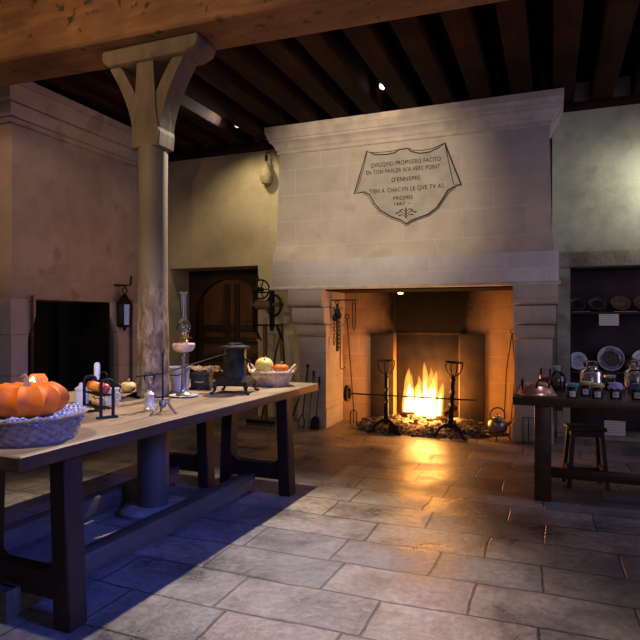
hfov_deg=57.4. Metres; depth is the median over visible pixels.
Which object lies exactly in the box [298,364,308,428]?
tongs
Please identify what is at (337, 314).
hanger
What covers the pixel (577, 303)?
dinner plate
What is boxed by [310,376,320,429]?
shovel
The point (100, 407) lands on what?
shelf
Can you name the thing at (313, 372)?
poker
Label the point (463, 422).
log
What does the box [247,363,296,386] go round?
wicker basket
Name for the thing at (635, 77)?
joist
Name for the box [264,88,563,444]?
fireplace
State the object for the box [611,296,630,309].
dinner plate
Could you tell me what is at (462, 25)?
joist
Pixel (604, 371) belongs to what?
wall shelf
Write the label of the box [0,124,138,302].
hood
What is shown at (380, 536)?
floor
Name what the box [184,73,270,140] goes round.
joist
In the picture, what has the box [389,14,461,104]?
joist
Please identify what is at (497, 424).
kettle
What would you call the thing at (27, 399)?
pumpkin
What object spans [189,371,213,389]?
storage box
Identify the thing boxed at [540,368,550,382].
glass
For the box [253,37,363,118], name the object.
joist
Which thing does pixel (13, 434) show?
wicker basket
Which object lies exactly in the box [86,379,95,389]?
apple
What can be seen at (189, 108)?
joist
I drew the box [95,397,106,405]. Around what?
apple
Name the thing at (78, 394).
storage jar
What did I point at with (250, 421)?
rake
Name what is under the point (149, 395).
glass bottle
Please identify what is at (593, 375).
glass jar
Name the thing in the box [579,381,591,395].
jam jar
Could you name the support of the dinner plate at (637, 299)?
on the wall shelf at (571, 312)
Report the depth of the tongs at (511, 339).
7.17 m
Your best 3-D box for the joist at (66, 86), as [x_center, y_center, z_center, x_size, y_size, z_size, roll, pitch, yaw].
[-3.702,-2.692,4.349,0.230,0.292,10.580,0,0,21]
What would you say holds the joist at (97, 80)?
attached to the ceiling
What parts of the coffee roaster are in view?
leg, lid, leg, leg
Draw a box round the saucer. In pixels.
[169,393,198,397]
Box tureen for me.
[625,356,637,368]
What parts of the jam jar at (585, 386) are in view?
lid, glass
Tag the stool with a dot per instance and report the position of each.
(596, 431)
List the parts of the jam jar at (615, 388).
lid, glass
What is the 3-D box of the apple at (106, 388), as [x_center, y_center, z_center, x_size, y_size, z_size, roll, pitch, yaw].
[-1.221,0.382,3.305,0.068,0.068,0.067,0,0,21]
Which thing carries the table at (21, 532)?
on the floor
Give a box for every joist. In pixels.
[33,76,202,150]
[34,82,179,152]
[68,70,228,147]
[99,68,252,144]
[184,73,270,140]
[194,55,299,126]
[215,44,332,122]
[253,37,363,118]
[295,29,396,113]
[342,22,429,109]
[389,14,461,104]
[440,6,496,99]
[495,0,533,94]
[552,0,583,102]
[590,0,639,99]
[631,50,639,94]
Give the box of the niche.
[570,266,639,431]
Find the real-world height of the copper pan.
0.139 m
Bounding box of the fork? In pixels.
[345,314,357,424]
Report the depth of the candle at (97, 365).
3.85 m
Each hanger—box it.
[332,301,344,369]
[352,301,355,331]
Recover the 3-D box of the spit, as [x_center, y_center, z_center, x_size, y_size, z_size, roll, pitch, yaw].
[1.081,0.925,7.098,1.630,0.210,0.210,0,0,21]
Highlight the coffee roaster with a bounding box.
[209,343,258,394]
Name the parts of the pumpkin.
stem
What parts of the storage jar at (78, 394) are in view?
lid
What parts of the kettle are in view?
handle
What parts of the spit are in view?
rod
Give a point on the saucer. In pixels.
(193, 394)
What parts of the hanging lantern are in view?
pane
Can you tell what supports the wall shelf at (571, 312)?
attached to the wall
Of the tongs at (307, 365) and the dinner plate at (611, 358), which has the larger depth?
the tongs at (307, 365)
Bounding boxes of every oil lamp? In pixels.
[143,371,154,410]
[172,292,194,395]
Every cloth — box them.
[0,402,85,425]
[250,368,292,374]
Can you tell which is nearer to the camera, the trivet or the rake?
the trivet
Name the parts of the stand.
rod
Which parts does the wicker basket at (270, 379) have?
handle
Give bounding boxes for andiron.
[367,359,401,434]
[430,361,467,440]
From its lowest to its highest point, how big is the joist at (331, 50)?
0.294 m
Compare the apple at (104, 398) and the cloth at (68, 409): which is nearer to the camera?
the cloth at (68, 409)
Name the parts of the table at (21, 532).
leg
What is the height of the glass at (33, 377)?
0.258 m
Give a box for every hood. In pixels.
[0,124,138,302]
[273,125,553,260]
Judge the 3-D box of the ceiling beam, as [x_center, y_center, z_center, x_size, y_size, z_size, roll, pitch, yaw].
[0.196,-2.261,3.771,8.817,0.573,0.480,0,0,20]
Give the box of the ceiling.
[339,0,639,109]
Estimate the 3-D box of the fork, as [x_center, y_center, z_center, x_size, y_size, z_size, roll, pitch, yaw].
[0.405,0.653,7.967,0.097,1.476,0.434,0,0,-14]
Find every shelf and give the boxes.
[85,391,110,396]
[85,403,110,409]
[571,312,639,313]
[571,368,624,373]
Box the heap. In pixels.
[356,414,495,438]
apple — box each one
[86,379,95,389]
[91,395,98,404]
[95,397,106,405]
[98,382,109,393]
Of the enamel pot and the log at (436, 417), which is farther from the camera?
the log at (436, 417)
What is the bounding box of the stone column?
[102,32,215,520]
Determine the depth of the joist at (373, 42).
5.93 m
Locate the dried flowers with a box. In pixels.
[190,365,222,371]
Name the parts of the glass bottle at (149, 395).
globe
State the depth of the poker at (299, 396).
7.72 m
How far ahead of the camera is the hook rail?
7.63 m
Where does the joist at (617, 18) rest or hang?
attached to the ceiling
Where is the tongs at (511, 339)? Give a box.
[504,329,513,434]
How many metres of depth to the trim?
6.99 m
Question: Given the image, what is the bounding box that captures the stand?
[136,350,228,414]
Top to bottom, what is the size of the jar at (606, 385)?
0.133 m
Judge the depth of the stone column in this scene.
4.18 m
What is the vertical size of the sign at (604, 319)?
0.135 m
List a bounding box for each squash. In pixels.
[120,379,135,391]
[273,361,288,371]
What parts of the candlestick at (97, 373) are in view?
handle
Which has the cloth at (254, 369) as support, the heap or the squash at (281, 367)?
the squash at (281, 367)
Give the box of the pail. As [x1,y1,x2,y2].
[169,366,189,391]
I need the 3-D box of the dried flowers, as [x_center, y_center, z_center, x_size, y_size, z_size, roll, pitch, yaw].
[-0.945,0.389,4.676,0.338,0.058,0.149,0,0,14]
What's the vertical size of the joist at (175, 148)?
0.290 m
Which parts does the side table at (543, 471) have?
leg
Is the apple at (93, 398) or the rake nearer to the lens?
the apple at (93, 398)
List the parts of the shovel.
blade, handle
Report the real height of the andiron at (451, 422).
0.921 m
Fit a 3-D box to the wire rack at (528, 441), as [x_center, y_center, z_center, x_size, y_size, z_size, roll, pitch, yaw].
[2.353,1.246,6.602,0.130,0.300,0.060,0,0,21]
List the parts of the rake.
handle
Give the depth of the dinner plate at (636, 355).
6.95 m
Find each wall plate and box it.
[168,141,274,161]
[563,94,639,112]
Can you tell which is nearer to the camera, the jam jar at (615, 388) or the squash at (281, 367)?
the jam jar at (615, 388)
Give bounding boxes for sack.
[260,152,272,184]
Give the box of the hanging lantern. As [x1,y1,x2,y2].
[114,276,132,330]
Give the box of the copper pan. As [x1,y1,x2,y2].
[515,377,556,396]
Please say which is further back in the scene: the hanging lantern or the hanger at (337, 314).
the hanger at (337, 314)
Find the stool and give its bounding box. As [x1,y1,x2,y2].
[561,423,609,490]
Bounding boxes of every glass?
[28,374,47,381]
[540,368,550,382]
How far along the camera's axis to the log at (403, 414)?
7.52 m
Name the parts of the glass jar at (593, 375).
glass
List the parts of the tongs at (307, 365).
handle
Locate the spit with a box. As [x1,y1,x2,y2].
[343,385,477,401]
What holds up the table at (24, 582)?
on the floor
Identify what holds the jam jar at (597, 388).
on the side table at (543, 471)
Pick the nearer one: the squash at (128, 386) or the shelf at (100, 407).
the shelf at (100, 407)
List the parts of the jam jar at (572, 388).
lid, glass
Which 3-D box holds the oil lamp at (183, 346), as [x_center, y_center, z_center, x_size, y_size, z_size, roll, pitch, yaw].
[-0.978,0.168,4.201,0.164,0.738,0.164,0,0,21]
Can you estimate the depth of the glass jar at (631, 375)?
4.68 m
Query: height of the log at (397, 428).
0.123 m
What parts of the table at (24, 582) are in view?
leg, leg, leg, leg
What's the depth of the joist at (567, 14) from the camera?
5.40 m
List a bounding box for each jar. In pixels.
[74,382,88,405]
[566,382,578,397]
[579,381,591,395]
[580,360,601,392]
[591,383,603,398]
[604,375,615,390]
[607,382,623,398]
[624,359,639,393]
[629,383,639,399]
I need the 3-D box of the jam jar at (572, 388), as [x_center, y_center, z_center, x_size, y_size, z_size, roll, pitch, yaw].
[1.911,0.532,4.428,0.088,0.113,0.088,0,0,21]
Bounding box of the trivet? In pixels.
[486,431,510,441]
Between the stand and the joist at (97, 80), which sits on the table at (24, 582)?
the stand
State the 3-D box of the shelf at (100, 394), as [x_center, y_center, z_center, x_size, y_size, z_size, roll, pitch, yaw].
[-1.280,0.424,3.380,0.070,0.009,0.280,0,0,-40]
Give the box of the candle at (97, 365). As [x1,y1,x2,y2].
[94,362,99,379]
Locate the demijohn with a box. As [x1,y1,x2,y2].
[549,365,565,391]
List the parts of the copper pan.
handle, handle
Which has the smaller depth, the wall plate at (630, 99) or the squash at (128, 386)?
the squash at (128, 386)
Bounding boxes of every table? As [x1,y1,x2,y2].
[0,382,317,632]
[4,377,214,551]
[512,385,639,501]
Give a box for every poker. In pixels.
[293,396,299,416]
[308,370,314,428]
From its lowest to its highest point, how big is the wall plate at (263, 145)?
0.078 m
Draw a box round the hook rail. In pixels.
[331,299,355,300]
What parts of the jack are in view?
leg, frame, leg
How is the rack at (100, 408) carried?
on the table at (24, 582)
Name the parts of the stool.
leg, leg, seat, leg, leg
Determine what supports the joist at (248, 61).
attached to the ceiling
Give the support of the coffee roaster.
on the table at (24, 582)
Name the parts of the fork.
handle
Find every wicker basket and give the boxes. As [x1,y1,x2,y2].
[0,403,86,447]
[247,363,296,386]
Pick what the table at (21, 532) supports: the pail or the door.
the pail
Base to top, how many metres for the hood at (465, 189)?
1.500 m
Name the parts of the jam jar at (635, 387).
lid, glass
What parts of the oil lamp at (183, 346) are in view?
stem, burner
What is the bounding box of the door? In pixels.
[189,270,257,379]
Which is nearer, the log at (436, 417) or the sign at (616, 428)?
the sign at (616, 428)
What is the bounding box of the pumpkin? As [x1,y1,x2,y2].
[0,373,69,418]
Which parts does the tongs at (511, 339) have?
arm, arm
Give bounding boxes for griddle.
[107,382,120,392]
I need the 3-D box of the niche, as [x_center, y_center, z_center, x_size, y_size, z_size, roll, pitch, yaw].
[3.863,0.385,7.120,1.530,2.030,0.720,0,0,21]
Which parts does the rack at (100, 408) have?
frame, frame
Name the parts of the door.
moulding, panel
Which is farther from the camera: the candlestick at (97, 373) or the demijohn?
the demijohn
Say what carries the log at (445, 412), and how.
on the heap
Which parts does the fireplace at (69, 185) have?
iron rod, cornice, iron rod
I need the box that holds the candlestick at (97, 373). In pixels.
[89,362,107,403]
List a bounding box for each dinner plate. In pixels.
[571,297,586,309]
[571,352,586,369]
[588,297,606,309]
[597,346,624,370]
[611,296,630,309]
[632,350,639,368]
[634,296,639,308]
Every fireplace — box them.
[0,82,138,391]
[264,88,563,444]
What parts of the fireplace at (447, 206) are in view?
inscription panel, cornice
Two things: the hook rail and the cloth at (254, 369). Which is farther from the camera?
the hook rail
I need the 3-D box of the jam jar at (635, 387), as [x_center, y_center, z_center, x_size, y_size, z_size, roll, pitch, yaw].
[2.354,0.528,4.339,0.116,0.122,0.116,0,0,21]
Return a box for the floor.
[0,408,639,639]
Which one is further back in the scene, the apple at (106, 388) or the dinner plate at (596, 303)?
the dinner plate at (596, 303)
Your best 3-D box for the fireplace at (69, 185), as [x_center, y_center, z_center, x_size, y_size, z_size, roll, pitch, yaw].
[-2.909,-0.510,6.939,0.699,3.820,2.400,0,0,21]
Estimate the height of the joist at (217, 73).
0.290 m
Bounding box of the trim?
[557,249,639,442]
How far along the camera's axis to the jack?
8.03 m
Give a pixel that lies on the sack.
(266, 175)
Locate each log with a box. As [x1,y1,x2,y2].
[388,424,401,433]
[401,411,441,417]
[427,415,447,422]
[442,405,456,415]
[461,420,479,433]
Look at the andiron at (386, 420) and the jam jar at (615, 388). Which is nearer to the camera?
the jam jar at (615, 388)
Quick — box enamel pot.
[105,387,120,405]
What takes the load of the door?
in the wall
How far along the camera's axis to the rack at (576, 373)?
7.17 m
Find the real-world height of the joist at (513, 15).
0.289 m
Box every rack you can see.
[83,375,117,418]
[522,417,533,443]
[576,373,612,422]
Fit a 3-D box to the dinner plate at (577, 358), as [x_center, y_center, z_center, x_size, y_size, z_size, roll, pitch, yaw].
[3.160,0.499,7.170,0.220,0.210,0.078,0,0,15]
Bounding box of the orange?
[89,382,98,390]
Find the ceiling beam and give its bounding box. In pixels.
[0,0,506,86]
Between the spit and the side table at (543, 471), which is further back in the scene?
the spit
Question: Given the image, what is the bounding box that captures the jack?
[251,275,284,419]
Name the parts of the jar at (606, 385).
lid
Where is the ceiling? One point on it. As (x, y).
(540, 11)
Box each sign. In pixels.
[599,314,618,325]
[604,420,624,435]
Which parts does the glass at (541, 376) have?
glass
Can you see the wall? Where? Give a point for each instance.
(222, 217)
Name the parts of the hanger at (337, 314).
chain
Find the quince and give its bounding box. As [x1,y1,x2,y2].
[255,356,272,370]
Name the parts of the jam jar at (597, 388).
lid, glass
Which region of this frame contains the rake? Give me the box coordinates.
[246,323,282,426]
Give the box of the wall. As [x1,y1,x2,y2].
[168,76,639,434]
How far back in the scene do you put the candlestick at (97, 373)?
3.85 m
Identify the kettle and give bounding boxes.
[487,407,513,433]
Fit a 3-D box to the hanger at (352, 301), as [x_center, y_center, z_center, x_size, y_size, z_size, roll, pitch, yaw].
[0.441,-0.057,7.586,0.054,0.415,0.016,0,0,21]
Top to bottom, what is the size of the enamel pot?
0.105 m
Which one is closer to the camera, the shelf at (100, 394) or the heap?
the shelf at (100, 394)
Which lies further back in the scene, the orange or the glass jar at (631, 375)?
the glass jar at (631, 375)

